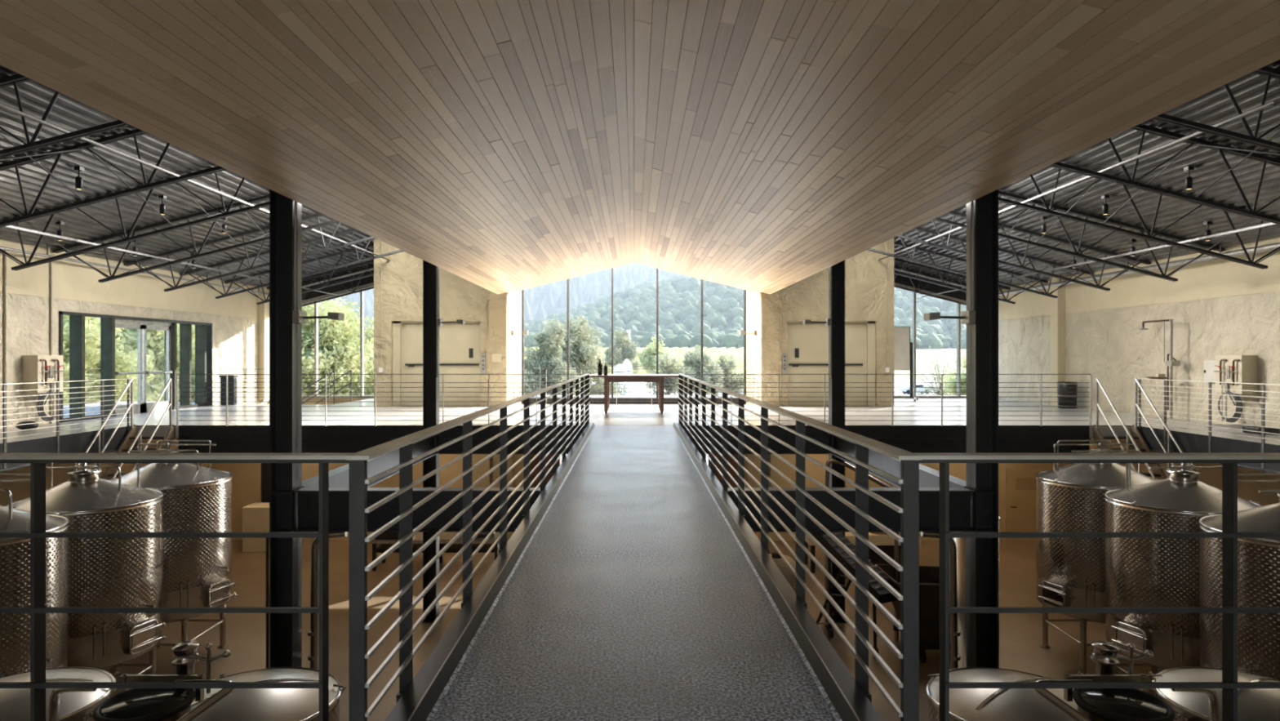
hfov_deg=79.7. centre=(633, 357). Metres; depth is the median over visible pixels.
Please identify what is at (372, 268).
strip light
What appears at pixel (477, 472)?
door
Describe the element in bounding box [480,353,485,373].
panel
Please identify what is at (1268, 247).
pipe
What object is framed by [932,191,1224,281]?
joist
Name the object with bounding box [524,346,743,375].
vineyard rows
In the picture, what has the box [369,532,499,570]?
table
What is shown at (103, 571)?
tank
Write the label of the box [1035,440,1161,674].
tank
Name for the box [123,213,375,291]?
joist
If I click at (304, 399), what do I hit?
wall
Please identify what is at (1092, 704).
tank
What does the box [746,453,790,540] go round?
door
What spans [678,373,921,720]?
bridge railing
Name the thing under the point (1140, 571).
tank
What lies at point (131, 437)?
staircase
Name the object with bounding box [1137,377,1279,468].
walkway railing
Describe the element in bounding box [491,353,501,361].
wall sign
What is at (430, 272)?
steel column
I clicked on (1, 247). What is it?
pipe
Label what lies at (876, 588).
table
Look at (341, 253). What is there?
joist
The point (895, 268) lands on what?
strip light
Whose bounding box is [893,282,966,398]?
window
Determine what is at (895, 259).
joist
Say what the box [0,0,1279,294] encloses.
ceiling
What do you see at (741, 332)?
wall lamp
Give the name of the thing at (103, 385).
walkway railing
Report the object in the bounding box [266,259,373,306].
joist
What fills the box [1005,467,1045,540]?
door
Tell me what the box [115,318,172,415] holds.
door
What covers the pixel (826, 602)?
ladder
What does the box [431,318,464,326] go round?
wall lamp
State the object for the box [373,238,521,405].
wall
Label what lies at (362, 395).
window
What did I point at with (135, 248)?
spotlight
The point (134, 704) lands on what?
tank
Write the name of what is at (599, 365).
wine bottle
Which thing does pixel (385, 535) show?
crate
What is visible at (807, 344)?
door
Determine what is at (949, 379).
tree
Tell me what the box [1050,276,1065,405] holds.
trim
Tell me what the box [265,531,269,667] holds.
pipe
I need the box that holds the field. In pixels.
[736,348,966,379]
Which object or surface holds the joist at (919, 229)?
on the girder
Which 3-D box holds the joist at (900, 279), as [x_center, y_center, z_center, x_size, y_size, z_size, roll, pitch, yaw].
[10.020,-2.635,26.625,4.960,1.985,0.150,0,0,0]
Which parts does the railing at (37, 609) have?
post, rail, post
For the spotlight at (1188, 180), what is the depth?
12.67 m
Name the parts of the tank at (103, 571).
lid, manway door, leg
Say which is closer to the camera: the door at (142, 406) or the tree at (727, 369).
the door at (142, 406)
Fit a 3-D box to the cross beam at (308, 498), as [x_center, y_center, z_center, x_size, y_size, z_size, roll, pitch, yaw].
[0.000,1.832,9.230,8.100,0.490,0.220,0,0,0]
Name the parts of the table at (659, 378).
leg, leg, leg, leg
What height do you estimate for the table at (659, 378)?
0.965 m
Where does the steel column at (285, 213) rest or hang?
on the floor at (1020, 634)
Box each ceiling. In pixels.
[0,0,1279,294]
[0,59,1279,288]
[633,0,634,232]
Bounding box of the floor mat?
[1203,424,1250,431]
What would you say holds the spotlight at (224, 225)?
in the ceiling at (1212, 108)
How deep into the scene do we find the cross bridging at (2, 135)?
12.89 m
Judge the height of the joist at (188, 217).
2.805 m
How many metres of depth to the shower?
17.39 m
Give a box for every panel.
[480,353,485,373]
[529,453,559,487]
[708,453,737,487]
[782,353,786,373]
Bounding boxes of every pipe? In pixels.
[0,243,269,294]
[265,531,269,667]
[306,531,347,669]
[920,531,960,669]
[998,242,1279,296]
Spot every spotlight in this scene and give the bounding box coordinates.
[55,221,64,240]
[73,166,84,190]
[132,240,138,256]
[158,195,166,214]
[191,253,195,267]
[221,217,227,233]
[1040,216,1047,233]
[1071,255,1075,267]
[1101,195,1109,214]
[1128,239,1136,256]
[1183,166,1194,190]
[1203,221,1212,240]
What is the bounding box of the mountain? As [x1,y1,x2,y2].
[306,263,670,333]
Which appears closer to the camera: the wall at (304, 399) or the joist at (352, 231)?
the joist at (352, 231)
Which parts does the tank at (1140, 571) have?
leg, manway door, lid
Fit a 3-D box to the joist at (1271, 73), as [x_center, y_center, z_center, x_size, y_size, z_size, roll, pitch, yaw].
[8.340,-3.011,9.350,8.295,2.805,0.115,0,0,0]
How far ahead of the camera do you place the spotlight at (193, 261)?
19.46 m
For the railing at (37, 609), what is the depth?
2.66 m
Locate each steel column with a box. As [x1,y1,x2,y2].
[269,189,302,667]
[421,259,444,622]
[823,260,846,622]
[966,189,998,667]
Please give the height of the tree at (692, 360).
6.730 m
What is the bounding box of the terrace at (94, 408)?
[62,401,195,417]
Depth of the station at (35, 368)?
15.78 m
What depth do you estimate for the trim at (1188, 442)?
13.95 m
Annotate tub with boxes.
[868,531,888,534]
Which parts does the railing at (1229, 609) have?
post, rail, post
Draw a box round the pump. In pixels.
[472,531,495,537]
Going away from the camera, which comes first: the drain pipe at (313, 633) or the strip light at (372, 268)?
the drain pipe at (313, 633)
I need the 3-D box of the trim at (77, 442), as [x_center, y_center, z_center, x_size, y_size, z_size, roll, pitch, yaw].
[-10.405,1.649,5.050,0.090,0.456,22.100,0,0,0]
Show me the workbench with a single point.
(886, 543)
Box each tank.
[0,473,69,675]
[0,666,116,720]
[5,462,168,689]
[48,640,233,720]
[109,440,239,675]
[191,666,346,720]
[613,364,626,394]
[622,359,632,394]
[925,666,1076,720]
[1034,640,1218,720]
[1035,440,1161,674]
[1104,462,1262,691]
[1147,666,1279,720]
[1198,473,1279,679]
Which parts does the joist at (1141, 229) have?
web rod, web rod, web rod, web rod, web rod, web rod, web rod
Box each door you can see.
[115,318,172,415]
[392,320,480,405]
[472,453,512,540]
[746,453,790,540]
[787,320,875,405]
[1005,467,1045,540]
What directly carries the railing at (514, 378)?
on the floor at (619, 414)
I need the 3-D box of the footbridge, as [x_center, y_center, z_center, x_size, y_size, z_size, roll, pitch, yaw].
[0.000,1.461,8.090,1.850,0.232,15.780,0,0,0]
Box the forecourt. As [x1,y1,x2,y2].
[560,379,947,465]
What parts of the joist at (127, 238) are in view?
web rod, web rod, web rod, web rod, web rod, web rod, web rod, web rod, web rod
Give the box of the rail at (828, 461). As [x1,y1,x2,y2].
[824,458,898,642]
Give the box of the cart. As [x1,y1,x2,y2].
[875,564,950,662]
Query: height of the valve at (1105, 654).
0.360 m
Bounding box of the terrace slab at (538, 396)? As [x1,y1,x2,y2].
[531,395,736,397]
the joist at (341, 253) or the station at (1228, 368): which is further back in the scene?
the joist at (341, 253)
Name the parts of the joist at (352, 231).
web rod, web rod, web rod, web rod, web rod, web rod, web rod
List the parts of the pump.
motor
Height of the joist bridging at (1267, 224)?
0.046 m
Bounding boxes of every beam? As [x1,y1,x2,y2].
[177,425,584,453]
[293,487,973,531]
[302,432,440,487]
[683,425,1090,453]
[826,432,966,487]
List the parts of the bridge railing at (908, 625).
post, post, post, post, post, post, post, post, post, post, rail, post, post, post, corner post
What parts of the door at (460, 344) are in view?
rail, panel, panel, vision panel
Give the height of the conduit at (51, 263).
3.600 m
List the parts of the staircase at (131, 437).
post, handrail, rail, post, post, handrail, rail, post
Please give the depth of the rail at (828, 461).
15.12 m
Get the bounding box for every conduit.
[4,249,6,383]
[50,261,53,423]
[378,240,383,372]
[486,292,487,405]
[780,292,782,405]
[884,240,889,372]
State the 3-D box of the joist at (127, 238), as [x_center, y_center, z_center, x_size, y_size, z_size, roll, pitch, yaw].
[-8.340,-3.011,14.200,8.295,2.805,0.115,0,0,0]
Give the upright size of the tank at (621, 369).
4.700 m
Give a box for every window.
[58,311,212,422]
[302,282,373,398]
[521,267,746,455]
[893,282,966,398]
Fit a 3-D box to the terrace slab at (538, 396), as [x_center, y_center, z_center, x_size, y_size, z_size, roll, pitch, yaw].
[0.000,1.677,27.310,7.360,0.480,3.780,0,0,0]
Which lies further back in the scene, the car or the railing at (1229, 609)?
the car
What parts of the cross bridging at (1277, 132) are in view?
rod, rod, rod, rod, rod, rod, rod, rod, rod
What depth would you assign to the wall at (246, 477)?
22.70 m
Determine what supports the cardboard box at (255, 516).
on the floor at (1020, 634)
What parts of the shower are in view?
arm, pull rod, post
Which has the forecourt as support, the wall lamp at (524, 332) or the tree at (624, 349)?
the tree at (624, 349)
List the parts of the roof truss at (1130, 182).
web rod, web rod, web rod, web rod, web rod, web rod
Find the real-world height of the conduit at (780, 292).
3.300 m
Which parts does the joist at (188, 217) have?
web rod, web rod, web rod, web rod, web rod, web rod, web rod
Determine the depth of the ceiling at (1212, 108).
14.62 m
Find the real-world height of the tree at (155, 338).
9.151 m
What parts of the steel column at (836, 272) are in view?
plate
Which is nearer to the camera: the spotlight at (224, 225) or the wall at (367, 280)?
the spotlight at (224, 225)
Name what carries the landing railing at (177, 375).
on the floor at (619, 414)
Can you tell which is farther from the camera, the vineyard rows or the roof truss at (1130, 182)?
the vineyard rows
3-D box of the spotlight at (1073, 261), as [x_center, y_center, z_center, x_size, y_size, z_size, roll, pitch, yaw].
[11.200,-2.459,19.500,0.100,0.370,0.100,0,0,0]
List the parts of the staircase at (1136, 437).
post, rail, handrail, post, post, rail, handrail, post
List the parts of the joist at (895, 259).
web rod, web rod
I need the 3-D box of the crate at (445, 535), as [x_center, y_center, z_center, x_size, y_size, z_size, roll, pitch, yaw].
[-4.850,4.502,19.800,0.700,0.270,0.600,0,0,0]
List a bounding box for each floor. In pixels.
[0,398,1279,444]
[103,540,1164,720]
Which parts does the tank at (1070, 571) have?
leg, manway door, leg, lid, leg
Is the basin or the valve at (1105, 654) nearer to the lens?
the valve at (1105, 654)
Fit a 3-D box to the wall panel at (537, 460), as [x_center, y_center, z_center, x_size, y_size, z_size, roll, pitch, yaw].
[-2.700,3.727,22.677,1.000,3.380,0.035,0,0,0]
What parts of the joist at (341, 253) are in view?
web rod, web rod, web rod, web rod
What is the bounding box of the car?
[899,383,932,394]
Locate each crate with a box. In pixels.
[374,531,399,539]
[439,531,462,539]
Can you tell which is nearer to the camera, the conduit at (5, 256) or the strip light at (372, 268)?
the conduit at (5, 256)
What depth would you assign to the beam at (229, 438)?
15.98 m
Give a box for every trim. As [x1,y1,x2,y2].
[0,425,137,471]
[258,286,269,399]
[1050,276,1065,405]
[1128,425,1279,473]
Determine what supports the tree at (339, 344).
on the forecourt
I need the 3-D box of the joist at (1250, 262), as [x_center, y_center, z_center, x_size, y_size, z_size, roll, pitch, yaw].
[8.340,-3.011,13.950,8.295,2.805,0.115,0,0,0]
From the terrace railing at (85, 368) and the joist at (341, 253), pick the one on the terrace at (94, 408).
the terrace railing at (85, 368)
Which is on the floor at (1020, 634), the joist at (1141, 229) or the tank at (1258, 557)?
the tank at (1258, 557)
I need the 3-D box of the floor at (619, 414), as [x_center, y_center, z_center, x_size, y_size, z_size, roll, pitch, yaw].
[0.000,1.542,10.300,25.000,0.250,32.600,0,0,0]
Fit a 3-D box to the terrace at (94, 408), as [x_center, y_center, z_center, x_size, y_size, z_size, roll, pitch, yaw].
[-14.915,1.627,18.500,4.170,0.380,13.000,0,0,0]
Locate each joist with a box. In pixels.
[0,73,130,158]
[0,165,269,271]
[52,194,339,282]
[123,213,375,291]
[179,228,404,298]
[224,243,373,304]
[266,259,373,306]
[866,226,1093,297]
[893,241,1048,303]
[893,257,1010,305]
[893,264,966,300]
[896,210,1151,290]
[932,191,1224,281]
[998,165,1279,269]
[1151,66,1279,151]
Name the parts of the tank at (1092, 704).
pipe frame, hinge arm, manway lid, pipe frame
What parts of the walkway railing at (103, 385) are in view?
post, post, rail, post, post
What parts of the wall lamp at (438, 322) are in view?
arm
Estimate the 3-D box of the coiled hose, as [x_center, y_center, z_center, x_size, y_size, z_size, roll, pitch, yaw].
[-11.800,1.327,14.900,0.384,0.176,0.312,0,0,0]
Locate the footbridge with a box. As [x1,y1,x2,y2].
[384,422,883,720]
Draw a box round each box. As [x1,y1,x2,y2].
[242,502,269,551]
[1242,426,1279,434]
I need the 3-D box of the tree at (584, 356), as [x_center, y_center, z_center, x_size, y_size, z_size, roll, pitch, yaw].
[-4.051,1.298,54.863,6.776,8.707,7.775,0,0,15]
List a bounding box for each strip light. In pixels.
[302,254,373,287]
[893,254,966,287]
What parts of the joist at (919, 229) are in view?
web rod, web rod, web rod, web rod, web rod, web rod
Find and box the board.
[893,326,919,400]
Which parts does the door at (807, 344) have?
vision panel, rail, panel, panel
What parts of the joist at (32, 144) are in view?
web rod, web rod, web rod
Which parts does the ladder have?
rail, rail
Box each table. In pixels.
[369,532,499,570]
[589,373,679,413]
[808,531,897,657]
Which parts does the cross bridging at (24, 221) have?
rod, rod, rod, rod, rod, rod, rod, rod, rod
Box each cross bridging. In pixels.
[0,133,373,278]
[0,221,269,302]
[893,130,1279,279]
[998,217,1279,301]
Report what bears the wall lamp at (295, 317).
attached to the steel column at (285, 213)
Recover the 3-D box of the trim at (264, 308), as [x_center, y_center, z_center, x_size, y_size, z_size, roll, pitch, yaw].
[-12.400,-0.483,25.725,0.200,3.800,0.450,0,0,0]
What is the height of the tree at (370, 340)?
8.303 m
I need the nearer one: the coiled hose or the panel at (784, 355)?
the coiled hose
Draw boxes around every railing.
[0,377,130,468]
[0,453,356,720]
[62,368,100,402]
[176,373,584,426]
[218,368,331,404]
[346,373,590,720]
[512,368,755,404]
[538,366,743,394]
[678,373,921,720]
[683,373,1091,426]
[911,453,1279,720]
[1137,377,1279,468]
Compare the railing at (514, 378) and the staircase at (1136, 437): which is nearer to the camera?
the staircase at (1136, 437)
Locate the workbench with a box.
[804,531,920,573]
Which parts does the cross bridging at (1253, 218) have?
rod, rod, rod, rod, rod, rod, rod, rod, rod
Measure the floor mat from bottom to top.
0.050 m
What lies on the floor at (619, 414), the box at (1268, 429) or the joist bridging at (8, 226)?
the box at (1268, 429)
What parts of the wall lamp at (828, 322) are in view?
arm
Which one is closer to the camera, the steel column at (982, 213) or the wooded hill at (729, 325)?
the steel column at (982, 213)
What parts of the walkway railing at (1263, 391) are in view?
post, post, rail, post, post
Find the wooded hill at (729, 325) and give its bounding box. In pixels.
[604,280,953,348]
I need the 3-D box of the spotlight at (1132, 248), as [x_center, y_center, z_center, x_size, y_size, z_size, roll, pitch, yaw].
[11.200,-2.459,17.200,0.100,0.370,0.100,0,0,0]
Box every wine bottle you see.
[597,359,602,375]
[604,362,607,375]
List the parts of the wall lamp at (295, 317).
arm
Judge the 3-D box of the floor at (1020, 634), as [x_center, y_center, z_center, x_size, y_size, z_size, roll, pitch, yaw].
[0.000,5.517,10.300,25.000,0.200,32.600,0,0,0]
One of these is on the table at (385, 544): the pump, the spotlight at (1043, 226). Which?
the pump
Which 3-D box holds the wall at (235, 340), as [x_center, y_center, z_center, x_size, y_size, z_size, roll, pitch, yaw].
[-12.650,1.317,10.400,0.300,8.200,32.800,0,0,0]
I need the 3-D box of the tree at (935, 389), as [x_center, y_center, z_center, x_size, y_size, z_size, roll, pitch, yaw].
[24.129,2.353,60.295,4.320,6.584,3.350,0,0,0]
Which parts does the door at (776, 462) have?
door, pull handle, door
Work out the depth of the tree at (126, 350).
35.20 m
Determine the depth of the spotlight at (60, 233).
14.92 m
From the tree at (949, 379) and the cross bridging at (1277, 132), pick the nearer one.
the cross bridging at (1277, 132)
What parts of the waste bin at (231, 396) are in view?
lid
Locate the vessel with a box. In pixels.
[953,515,1000,667]
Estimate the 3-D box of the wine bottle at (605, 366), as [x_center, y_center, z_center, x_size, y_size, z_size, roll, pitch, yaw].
[-0.710,0.287,19.250,0.096,0.330,0.096,0,0,0]
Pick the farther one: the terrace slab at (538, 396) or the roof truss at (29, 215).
the terrace slab at (538, 396)
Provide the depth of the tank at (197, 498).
13.21 m
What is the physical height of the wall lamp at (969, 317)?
0.160 m
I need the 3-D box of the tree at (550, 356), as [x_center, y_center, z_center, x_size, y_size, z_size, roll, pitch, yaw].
[-5.894,1.691,49.692,4.936,7.914,4.417,0,0,40]
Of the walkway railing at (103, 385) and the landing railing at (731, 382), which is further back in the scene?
the landing railing at (731, 382)
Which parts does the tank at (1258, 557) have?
lid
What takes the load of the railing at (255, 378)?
on the floor at (619, 414)
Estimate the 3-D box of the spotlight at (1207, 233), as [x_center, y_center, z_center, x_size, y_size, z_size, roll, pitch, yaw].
[11.200,-2.459,14.950,0.100,0.370,0.100,0,0,0]
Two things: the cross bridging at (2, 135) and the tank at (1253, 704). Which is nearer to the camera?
the tank at (1253, 704)
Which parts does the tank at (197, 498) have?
leg, lid, leg, manway door, leg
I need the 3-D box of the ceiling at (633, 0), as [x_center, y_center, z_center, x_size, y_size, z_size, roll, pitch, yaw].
[0.000,-2.898,8.550,0.120,0.170,28.100,0,0,0]
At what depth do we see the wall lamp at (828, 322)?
15.72 m
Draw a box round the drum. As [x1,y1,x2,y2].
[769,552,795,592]
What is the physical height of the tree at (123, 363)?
8.468 m
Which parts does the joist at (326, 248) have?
web rod, web rod, web rod, web rod, web rod, web rod, web rod, web rod, web rod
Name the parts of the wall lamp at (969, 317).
arm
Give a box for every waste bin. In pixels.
[219,375,238,404]
[1056,381,1078,408]
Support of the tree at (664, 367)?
on the forecourt
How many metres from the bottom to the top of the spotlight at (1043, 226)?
0.370 m
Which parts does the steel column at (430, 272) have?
plate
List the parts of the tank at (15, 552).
lid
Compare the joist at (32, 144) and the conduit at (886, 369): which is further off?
the conduit at (886, 369)
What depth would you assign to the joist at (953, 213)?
18.50 m
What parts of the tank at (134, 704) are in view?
pipe frame, manway lid, hinge arm, pipe frame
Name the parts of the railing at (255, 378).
post, post, post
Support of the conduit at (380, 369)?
attached to the wall at (460, 298)
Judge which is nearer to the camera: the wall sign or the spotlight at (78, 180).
the spotlight at (78, 180)
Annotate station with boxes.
[22,355,64,421]
[1213,355,1257,422]
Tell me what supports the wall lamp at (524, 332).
attached to the wall at (460, 298)
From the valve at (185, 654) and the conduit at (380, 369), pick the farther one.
the conduit at (380, 369)
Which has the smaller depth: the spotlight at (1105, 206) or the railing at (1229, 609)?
the railing at (1229, 609)
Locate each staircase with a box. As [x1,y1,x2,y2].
[66,377,175,481]
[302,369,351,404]
[1093,377,1201,481]
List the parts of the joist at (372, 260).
web rod, web rod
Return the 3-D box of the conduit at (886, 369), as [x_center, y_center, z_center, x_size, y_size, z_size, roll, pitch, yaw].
[7.320,-2.273,22.160,0.120,5.420,0.080,0,0,0]
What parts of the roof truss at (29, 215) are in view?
web rod, web rod, web rod, web rod, web rod, web rod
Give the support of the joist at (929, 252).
on the girder
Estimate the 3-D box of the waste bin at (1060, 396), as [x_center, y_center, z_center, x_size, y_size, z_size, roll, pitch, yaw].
[12.100,1.052,21.400,0.536,0.730,0.535,0,0,0]
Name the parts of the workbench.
leg, leg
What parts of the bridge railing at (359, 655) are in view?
corner post, post, post, post, rail, post, post, post, post, post, post, post, post, post, post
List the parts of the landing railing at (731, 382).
post, post, post, post, rail, post, post, post, post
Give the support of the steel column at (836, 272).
on the floor at (1020, 634)
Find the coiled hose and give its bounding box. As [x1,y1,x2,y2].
[15,421,39,430]
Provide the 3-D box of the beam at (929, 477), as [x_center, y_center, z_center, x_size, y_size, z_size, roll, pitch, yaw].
[4.130,1.777,12.680,0.200,0.400,6.640,0,0,0]
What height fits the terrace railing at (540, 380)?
1.270 m
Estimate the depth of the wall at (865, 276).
22.20 m
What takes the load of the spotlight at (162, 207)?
in the ceiling at (1212, 108)
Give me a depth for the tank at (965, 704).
6.44 m
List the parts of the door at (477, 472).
door, pull handle, door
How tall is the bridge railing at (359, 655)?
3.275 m
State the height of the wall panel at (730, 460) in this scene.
3.380 m
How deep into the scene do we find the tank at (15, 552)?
9.35 m
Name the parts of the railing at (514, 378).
post, post, post, post, post, post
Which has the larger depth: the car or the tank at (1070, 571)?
the car
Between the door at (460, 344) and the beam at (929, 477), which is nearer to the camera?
the beam at (929, 477)
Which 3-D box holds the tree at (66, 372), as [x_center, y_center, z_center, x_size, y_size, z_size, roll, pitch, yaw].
[-19.261,1.605,23.223,3.434,8.081,5.169,0,0,25]
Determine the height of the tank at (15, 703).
2.616 m
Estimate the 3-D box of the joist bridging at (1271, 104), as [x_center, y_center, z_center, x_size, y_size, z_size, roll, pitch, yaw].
[7.082,-2.817,17.525,0.043,0.046,18.050,0,0,0]
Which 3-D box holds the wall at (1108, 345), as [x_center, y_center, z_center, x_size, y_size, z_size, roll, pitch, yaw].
[12.650,1.317,10.400,0.300,8.200,32.800,0,0,0]
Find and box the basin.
[1146,376,1168,379]
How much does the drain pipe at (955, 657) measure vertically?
3.294 m
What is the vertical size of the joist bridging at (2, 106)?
0.046 m
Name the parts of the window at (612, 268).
frame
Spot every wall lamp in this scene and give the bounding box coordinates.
[284,310,344,324]
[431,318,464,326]
[511,329,528,335]
[739,329,756,335]
[803,318,835,326]
[924,310,982,324]
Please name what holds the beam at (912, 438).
attached to the floor at (619, 414)
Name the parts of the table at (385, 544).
leg, leg, leg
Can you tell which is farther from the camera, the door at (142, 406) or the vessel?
the door at (142, 406)
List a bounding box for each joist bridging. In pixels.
[0,103,389,260]
[5,225,347,297]
[878,101,1274,260]
[920,222,1277,297]
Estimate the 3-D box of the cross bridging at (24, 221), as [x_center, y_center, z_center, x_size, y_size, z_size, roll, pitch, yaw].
[-11.300,-2.107,17.650,0.021,0.865,16.107,0,0,0]
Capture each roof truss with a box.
[0,128,226,227]
[1049,124,1279,224]
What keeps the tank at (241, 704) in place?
on the floor at (1020, 634)
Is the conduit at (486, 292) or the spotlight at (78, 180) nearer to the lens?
the spotlight at (78, 180)
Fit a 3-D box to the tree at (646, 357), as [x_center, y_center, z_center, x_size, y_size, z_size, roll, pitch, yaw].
[3.756,0.662,149.883,7.116,9.967,6.363,0,0,0]
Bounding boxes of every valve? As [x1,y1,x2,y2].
[170,640,199,674]
[1090,640,1120,674]
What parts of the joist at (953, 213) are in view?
web rod, web rod, web rod, web rod, web rod, web rod, web rod, web rod, web rod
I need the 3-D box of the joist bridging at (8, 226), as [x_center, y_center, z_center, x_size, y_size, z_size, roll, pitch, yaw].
[-9.951,-2.085,17.525,0.043,0.046,18.050,0,0,0]
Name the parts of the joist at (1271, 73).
web rod, web rod, web rod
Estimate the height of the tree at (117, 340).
8.887 m
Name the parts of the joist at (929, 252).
web rod, web rod, web rod, web rod, web rod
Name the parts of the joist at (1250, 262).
web rod, web rod, web rod, web rod, web rod, web rod, web rod, web rod, web rod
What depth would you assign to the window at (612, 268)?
25.19 m
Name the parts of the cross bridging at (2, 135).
rod, rod, rod, rod, rod, rod, rod, rod, rod, rod, rod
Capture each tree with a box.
[62,315,123,348]
[62,316,164,403]
[62,326,94,405]
[99,323,135,355]
[116,323,195,401]
[302,297,373,395]
[356,315,373,378]
[524,322,580,397]
[537,315,627,394]
[604,328,641,373]
[636,336,671,383]
[644,347,695,394]
[673,344,724,394]
[711,352,743,395]
[915,346,955,395]
[937,350,966,395]
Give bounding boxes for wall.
[0,239,269,506]
[212,453,1053,540]
[302,264,373,300]
[302,398,368,404]
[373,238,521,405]
[746,237,893,405]
[998,236,1279,506]
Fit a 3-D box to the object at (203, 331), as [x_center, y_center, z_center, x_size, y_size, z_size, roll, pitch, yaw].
[-12.605,0.207,19.650,0.290,2.420,6.000,0,0,0]
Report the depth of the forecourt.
135.92 m
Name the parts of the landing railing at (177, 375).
post, post, post, post, rail, post, post, post, post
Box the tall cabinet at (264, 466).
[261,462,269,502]
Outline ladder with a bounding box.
[816,568,851,629]
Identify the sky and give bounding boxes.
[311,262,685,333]
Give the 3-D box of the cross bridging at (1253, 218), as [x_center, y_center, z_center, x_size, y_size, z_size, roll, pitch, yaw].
[11.300,-2.107,17.400,0.021,0.865,16.107,0,0,0]
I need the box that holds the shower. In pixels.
[1138,319,1180,418]

